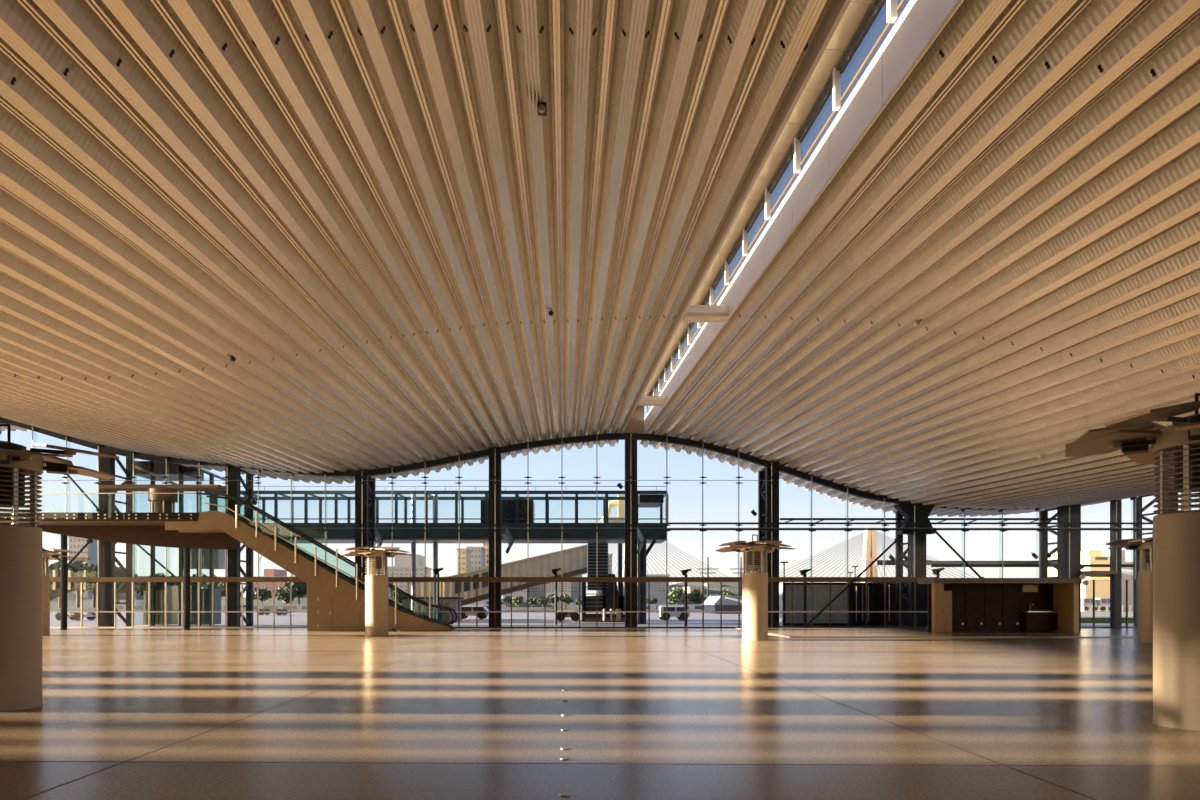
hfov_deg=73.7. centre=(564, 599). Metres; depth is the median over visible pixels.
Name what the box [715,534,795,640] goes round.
pillar
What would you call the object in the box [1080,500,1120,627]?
window
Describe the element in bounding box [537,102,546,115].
ceiling camera
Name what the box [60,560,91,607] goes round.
tree
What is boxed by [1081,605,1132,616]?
fence
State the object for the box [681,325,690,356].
window
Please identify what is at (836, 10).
trim
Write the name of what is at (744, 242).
window
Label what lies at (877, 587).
container
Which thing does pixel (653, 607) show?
wall
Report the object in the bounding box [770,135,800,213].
window
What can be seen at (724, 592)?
tree
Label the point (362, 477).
window
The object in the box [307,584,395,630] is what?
base
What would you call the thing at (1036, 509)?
window
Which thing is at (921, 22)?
beam
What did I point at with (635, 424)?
trim
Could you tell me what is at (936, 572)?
lamp post
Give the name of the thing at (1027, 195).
ceiling
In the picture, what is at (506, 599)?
tree
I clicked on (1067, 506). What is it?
window
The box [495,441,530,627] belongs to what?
window
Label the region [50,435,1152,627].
window
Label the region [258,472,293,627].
window
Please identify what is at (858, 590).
container
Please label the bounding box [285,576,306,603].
tree
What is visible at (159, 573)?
tree
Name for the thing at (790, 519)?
beam
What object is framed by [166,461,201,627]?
window
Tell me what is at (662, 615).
van
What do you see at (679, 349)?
window
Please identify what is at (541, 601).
tree
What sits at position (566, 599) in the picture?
tree
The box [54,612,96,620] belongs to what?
car
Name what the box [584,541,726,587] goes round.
pylon
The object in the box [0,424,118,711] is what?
pillar
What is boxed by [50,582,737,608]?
shore
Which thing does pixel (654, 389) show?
window
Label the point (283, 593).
tree
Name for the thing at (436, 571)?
lamp post
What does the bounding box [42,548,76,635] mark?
pillar
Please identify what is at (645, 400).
cross beam
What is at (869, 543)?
bridge
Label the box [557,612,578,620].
car
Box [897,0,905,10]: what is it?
window
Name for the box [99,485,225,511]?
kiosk
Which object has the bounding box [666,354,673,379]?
window
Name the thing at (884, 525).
window
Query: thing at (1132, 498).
window
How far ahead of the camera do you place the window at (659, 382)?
37.94 m
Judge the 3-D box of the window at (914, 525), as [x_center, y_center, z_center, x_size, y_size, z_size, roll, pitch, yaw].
[19.195,-2.051,45.750,1.910,7.302,0.540,0,0,0]
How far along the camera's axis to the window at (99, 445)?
45.59 m
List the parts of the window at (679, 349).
sash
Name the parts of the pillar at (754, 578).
reflector panel, reflector panel, post, reflector panel, post, post, post, reflector panel, reflector panel, reflector panel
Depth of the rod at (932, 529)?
45.15 m
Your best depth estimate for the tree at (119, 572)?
159.37 m
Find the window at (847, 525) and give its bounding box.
[813,485,851,627]
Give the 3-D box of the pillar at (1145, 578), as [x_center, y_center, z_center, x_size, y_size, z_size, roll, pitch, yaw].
[22.250,-0.510,30.200,2.938,4.220,2.938,0,0,-19]
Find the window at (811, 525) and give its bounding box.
[773,474,815,627]
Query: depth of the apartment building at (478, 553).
306.00 m
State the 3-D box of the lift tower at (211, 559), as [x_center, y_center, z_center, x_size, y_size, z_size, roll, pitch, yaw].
[-24.379,-3.500,50.985,5.150,10.201,3.030,0,0,0]
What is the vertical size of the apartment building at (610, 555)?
19.975 m
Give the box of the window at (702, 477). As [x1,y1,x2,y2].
[667,441,706,627]
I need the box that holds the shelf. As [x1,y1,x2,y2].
[1022,611,1058,611]
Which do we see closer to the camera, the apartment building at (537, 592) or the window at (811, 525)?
the window at (811, 525)
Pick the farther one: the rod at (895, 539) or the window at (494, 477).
the window at (494, 477)
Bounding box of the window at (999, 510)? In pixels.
[998,509,1006,577]
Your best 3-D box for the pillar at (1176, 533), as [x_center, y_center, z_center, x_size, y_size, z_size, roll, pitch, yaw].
[8.080,-0.510,10.150,2.938,4.220,2.938,0,0,35]
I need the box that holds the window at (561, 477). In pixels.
[528,437,565,627]
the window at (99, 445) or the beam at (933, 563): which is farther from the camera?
the beam at (933, 563)
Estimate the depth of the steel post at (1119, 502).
45.90 m
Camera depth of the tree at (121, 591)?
199.36 m
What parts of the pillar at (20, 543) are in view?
post, arm, post, reflector panel, reflector panel, arm, reflector panel, reflector panel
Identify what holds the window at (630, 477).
on the floor
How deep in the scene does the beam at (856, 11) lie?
15.59 m
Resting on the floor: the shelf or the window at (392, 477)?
the window at (392, 477)
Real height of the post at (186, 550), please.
5.680 m
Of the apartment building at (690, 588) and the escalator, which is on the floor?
the escalator
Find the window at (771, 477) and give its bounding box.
[739,461,775,627]
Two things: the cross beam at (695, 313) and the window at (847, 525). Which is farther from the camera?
the window at (847, 525)
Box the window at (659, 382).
[655,378,660,395]
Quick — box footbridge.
[204,486,667,623]
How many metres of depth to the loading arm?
65.69 m
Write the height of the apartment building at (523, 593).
9.865 m
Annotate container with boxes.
[779,582,850,625]
[851,582,871,625]
[865,582,926,625]
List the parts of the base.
panel, panel, panel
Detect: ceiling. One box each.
[0,0,831,483]
[638,0,1199,516]
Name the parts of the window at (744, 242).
sash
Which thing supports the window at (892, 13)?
attached to the beam at (856, 11)
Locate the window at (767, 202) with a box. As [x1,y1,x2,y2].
[746,187,770,250]
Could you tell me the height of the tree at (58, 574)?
8.315 m
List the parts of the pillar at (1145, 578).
reflector panel, reflector panel, reflector panel, post, post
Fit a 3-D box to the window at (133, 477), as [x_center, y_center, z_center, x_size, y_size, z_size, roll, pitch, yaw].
[-25.521,-3.553,45.750,2.195,10.306,0.540,0,0,0]
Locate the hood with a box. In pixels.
[638,494,663,507]
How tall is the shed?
2.075 m
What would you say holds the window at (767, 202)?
attached to the beam at (856, 11)
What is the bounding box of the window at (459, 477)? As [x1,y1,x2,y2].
[425,454,461,627]
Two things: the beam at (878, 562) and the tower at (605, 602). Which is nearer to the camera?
the beam at (878, 562)
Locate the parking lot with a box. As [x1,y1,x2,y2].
[50,612,1134,626]
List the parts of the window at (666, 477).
handrail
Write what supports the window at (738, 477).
on the floor
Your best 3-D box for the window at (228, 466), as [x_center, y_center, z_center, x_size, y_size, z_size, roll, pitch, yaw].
[-19.964,-3.062,45.750,1.796,9.323,0.540,0,0,0]
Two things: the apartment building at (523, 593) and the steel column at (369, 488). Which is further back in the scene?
the apartment building at (523, 593)
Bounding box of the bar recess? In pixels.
[918,578,1081,631]
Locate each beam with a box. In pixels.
[638,396,665,405]
[643,0,874,395]
[644,0,961,433]
[682,305,728,322]
[780,518,1056,524]
[875,560,930,564]
[931,561,1152,566]
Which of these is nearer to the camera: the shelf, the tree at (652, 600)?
the shelf
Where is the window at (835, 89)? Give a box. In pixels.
[800,66,840,165]
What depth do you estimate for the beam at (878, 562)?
49.20 m
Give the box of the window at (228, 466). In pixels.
[199,465,229,627]
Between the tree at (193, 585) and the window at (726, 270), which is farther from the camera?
the tree at (193, 585)
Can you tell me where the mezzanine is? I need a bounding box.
[0,493,238,549]
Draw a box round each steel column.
[99,447,132,626]
[225,466,252,626]
[355,476,375,584]
[489,447,501,626]
[625,439,636,626]
[758,462,778,626]
[893,504,934,626]
[1040,504,1080,626]
[1133,493,1177,625]
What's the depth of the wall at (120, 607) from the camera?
108.00 m
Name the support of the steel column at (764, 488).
on the parking lot
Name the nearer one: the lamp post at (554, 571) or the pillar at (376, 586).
the pillar at (376, 586)
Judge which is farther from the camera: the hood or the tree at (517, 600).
the tree at (517, 600)
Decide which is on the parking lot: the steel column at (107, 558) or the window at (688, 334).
the steel column at (107, 558)
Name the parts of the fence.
rail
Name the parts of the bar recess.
door, door, door, door, panel, panel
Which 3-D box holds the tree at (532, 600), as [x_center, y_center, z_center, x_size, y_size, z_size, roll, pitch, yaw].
[-9.457,0.833,226.022,3.368,3.534,3.541,0,0,0]
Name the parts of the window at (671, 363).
sash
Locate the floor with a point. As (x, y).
(125, 713)
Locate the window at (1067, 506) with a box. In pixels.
[1065,505,1073,577]
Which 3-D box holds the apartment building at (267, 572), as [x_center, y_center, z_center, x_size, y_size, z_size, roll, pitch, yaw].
[-96.285,-3.803,268.850,14.355,12.805,14.300,0,0,0]
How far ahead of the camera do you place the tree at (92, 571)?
163.55 m
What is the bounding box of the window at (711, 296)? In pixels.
[701,285,713,324]
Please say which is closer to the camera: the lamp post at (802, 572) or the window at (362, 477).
the window at (362, 477)
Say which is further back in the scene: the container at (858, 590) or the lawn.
the lawn
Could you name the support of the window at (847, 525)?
on the floor
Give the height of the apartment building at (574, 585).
16.281 m
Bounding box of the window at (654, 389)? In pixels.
[651,386,655,395]
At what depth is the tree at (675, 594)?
223.82 m
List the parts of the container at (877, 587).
lock rod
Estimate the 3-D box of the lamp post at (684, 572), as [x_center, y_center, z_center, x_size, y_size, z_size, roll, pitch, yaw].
[7.411,-0.156,49.000,0.640,3.512,0.400,0,0,0]
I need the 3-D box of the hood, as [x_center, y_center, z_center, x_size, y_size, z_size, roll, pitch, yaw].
[5.872,-6.880,55.700,1.620,0.550,3.000,0,0,0]
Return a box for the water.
[50,609,1132,611]
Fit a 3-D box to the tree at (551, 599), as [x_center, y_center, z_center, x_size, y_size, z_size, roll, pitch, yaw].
[-3.543,0.330,232.163,4.258,4.539,4.427,0,0,0]
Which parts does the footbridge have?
post, post, post, post, post, post, post, post, post, post, post, post, roof rail, post, rail, post, post, post, post, post, post, post, leg, post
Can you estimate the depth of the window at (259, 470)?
45.54 m
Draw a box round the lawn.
[1081,617,1132,622]
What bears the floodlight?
attached to the steel column at (234, 568)
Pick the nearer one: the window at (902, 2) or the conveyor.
the window at (902, 2)
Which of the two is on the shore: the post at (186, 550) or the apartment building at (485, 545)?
the apartment building at (485, 545)
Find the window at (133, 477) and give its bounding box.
[98,451,135,627]
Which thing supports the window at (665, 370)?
attached to the beam at (856, 11)
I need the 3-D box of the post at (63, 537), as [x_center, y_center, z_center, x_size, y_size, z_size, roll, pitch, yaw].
[-27.680,-1.240,44.200,0.320,5.680,0.320,0,0,0]
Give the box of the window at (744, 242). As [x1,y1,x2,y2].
[728,227,747,280]
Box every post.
[61,535,66,628]
[184,548,189,628]
[432,568,443,619]
[551,568,560,624]
[680,569,691,625]
[780,562,787,582]
[799,569,810,625]
[851,566,858,582]
[931,568,944,577]
[1110,500,1121,626]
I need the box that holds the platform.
[735,628,1137,637]
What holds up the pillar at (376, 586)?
on the floor
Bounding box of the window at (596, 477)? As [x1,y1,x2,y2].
[562,433,600,627]
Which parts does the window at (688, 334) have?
sash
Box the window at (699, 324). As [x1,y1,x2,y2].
[690,323,700,341]
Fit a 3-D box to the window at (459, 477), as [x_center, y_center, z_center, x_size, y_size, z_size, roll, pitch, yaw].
[-6.911,-3.372,45.750,2.138,9.944,0.540,0,0,0]
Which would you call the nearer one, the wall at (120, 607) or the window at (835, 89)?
the window at (835, 89)
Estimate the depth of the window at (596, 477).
45.54 m
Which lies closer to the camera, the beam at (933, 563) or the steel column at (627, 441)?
the steel column at (627, 441)
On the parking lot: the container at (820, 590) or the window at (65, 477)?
the container at (820, 590)
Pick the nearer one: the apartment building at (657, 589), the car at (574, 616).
the car at (574, 616)
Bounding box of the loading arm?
[601,494,623,593]
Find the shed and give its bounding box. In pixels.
[704,596,741,612]
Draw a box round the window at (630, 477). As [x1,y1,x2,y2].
[597,433,634,627]
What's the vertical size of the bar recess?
2.600 m
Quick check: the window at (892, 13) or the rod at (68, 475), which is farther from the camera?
the rod at (68, 475)
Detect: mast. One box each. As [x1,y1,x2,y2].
[707,557,708,597]
[740,557,741,595]
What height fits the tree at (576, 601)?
3.917 m
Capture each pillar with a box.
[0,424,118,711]
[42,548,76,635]
[341,541,412,636]
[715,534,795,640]
[1065,393,1199,730]
[1105,531,1152,642]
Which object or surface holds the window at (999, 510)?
on the floor
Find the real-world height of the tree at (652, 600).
3.667 m
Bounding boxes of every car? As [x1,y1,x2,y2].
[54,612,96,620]
[259,609,289,614]
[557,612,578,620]
[1081,598,1096,610]
[1095,598,1109,610]
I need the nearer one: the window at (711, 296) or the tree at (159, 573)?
the window at (711, 296)
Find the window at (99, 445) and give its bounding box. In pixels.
[66,444,100,627]
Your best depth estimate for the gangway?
62.99 m
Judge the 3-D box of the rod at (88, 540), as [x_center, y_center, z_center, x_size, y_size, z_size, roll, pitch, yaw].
[-27.333,-2.582,44.900,1.607,1.719,0.120,0,0,0]
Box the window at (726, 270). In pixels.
[713,259,728,304]
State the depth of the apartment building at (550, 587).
246.00 m
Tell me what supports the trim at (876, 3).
attached to the beam at (856, 11)
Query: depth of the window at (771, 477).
45.57 m
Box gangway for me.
[409,545,586,605]
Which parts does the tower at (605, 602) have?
leg, leg, lit panel, leg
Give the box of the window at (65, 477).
[38,435,68,627]
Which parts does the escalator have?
guard post, guard post, guard post, guard post, guard rail, guard post, skirt trim, guard post, skirt trim, guard post, guard post, guard post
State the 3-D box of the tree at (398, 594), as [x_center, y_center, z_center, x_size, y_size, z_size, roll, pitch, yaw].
[-47.117,-0.016,227.960,4.746,5.232,5.172,0,0,0]
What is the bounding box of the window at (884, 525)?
[849,497,888,627]
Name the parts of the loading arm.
leg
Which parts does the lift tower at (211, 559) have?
post, rail, rail, post, post, grey panel, post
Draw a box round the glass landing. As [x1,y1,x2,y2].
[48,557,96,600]
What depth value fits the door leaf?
45.01 m
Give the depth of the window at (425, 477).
45.59 m
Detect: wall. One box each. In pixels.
[116,604,505,610]
[637,604,701,610]
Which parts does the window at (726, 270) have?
sash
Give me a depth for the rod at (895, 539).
45.15 m
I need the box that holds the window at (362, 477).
[358,469,364,583]
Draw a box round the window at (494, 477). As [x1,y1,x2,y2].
[459,447,497,627]
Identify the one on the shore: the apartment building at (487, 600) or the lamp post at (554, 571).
the apartment building at (487, 600)
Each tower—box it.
[134,461,224,625]
[582,543,624,621]
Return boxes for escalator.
[165,492,471,630]
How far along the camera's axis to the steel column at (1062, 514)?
46.00 m
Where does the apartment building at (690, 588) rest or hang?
on the shore
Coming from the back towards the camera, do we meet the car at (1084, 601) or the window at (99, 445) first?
the car at (1084, 601)
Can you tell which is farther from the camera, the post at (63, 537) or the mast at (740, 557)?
the mast at (740, 557)
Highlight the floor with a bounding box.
[0,628,1199,799]
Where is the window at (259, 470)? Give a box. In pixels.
[227,469,260,627]
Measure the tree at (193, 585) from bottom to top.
7.831 m
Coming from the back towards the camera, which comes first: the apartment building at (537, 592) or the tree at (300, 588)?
the apartment building at (537, 592)
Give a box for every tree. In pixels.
[43,566,67,586]
[48,561,78,607]
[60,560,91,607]
[76,563,97,607]
[115,565,137,601]
[119,582,141,594]
[137,572,177,595]
[190,571,206,588]
[201,575,224,597]
[253,587,271,603]
[275,586,295,603]
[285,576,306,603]
[393,591,404,603]
[502,595,510,604]
[512,595,522,605]
[526,597,536,605]
[537,596,547,605]
[546,594,559,608]
[559,593,571,608]
[574,596,581,605]
[646,596,656,603]
[665,587,683,603]
[687,589,701,603]
[718,589,731,594]
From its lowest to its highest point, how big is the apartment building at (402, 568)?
17.580 m
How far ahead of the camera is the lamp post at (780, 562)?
59.95 m
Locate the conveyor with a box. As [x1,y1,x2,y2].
[1122,569,1132,574]
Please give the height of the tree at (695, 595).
6.049 m
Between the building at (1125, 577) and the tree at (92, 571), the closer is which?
the tree at (92, 571)
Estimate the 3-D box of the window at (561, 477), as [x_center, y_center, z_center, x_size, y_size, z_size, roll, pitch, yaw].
[-1.040,-3.858,45.750,2.138,10.916,0.540,0,0,0]
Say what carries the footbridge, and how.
on the parking lot
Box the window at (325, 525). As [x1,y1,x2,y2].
[291,473,327,627]
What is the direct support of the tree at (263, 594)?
on the shore
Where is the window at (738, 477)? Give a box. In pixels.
[703,450,742,627]
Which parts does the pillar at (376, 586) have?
reflector panel, reflector panel, reflector panel, reflector panel, reflector panel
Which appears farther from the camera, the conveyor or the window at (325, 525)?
the conveyor
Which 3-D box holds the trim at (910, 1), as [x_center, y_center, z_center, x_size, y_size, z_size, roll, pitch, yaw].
[4.579,-8.457,18.501,0.158,4.132,55.002,0,0,0]
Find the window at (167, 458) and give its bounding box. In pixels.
[133,457,168,627]
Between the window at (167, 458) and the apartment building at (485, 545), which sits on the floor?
the window at (167, 458)
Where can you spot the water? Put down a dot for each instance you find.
(50, 609)
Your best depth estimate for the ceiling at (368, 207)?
14.78 m
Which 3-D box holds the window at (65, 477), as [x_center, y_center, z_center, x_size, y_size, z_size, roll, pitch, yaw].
[-29.312,-4.103,45.750,2.138,11.406,0.540,0,0,0]
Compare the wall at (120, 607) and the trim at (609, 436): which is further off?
the wall at (120, 607)
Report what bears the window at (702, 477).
on the floor
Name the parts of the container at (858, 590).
lock rod, lock rod, lock rod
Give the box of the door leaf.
[1111,574,1120,627]
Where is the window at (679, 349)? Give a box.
[673,341,681,368]
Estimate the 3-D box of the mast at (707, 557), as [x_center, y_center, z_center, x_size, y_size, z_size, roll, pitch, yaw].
[26.812,-3.231,150.000,4.000,9.662,0.500,0,0,0]
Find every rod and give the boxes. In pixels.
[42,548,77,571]
[64,474,101,511]
[67,539,92,568]
[804,538,899,627]
[931,528,983,577]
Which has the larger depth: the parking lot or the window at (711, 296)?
the parking lot
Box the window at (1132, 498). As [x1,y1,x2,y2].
[1121,497,1139,627]
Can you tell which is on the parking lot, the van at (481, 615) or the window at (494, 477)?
the van at (481, 615)
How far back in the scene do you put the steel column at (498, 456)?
46.00 m
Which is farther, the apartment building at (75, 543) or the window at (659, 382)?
the apartment building at (75, 543)
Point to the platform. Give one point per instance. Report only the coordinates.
(784, 632)
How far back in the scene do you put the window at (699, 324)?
27.82 m
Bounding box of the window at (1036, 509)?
[1035,507,1043,577]
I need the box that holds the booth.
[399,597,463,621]
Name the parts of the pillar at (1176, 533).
reflector panel, reflector panel, arm, reflector panel, reflector panel, post, arm, post, reflector panel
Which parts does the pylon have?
pylon leg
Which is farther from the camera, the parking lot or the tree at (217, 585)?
the tree at (217, 585)
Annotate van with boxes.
[461,606,488,618]
[657,606,689,620]
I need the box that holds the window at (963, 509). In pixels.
[916,508,968,627]
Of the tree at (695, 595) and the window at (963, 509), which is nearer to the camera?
the window at (963, 509)
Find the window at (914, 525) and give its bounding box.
[886,503,918,627]
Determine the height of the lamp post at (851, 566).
4.794 m
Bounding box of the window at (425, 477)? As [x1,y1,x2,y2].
[392,460,427,614]
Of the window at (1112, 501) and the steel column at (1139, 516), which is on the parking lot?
the steel column at (1139, 516)
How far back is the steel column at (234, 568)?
46.13 m
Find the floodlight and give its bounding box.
[250,499,257,504]
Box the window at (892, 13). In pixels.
[840,0,897,101]
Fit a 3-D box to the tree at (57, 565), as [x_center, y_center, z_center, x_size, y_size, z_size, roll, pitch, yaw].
[-101.313,-3.165,159.909,7.280,9.530,7.423,0,0,0]
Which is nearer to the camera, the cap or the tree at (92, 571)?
the cap
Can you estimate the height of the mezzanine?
2.726 m
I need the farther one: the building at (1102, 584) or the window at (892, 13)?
the building at (1102, 584)
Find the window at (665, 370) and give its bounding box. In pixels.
[660,366,666,389]
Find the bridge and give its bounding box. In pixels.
[779,530,974,582]
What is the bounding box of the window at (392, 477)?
[362,466,394,599]
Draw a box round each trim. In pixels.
[0,417,1125,509]
[621,0,850,433]
[623,405,643,432]
[644,0,911,417]
[650,0,880,395]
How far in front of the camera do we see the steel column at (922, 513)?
46.00 m
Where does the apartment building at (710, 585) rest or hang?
on the shore
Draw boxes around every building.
[68,536,97,597]
[253,569,290,597]
[387,554,431,596]
[456,548,471,573]
[466,547,485,570]
[472,599,488,603]
[483,543,488,567]
[503,589,526,601]
[529,585,543,600]
[546,582,570,601]
[571,575,581,598]
[598,554,612,594]
[637,574,669,603]
[683,586,704,592]
[704,584,722,586]
[1048,551,1109,610]
[1102,550,1149,610]
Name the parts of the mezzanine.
edge plate, handrail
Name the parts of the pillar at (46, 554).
reflector panel, reflector panel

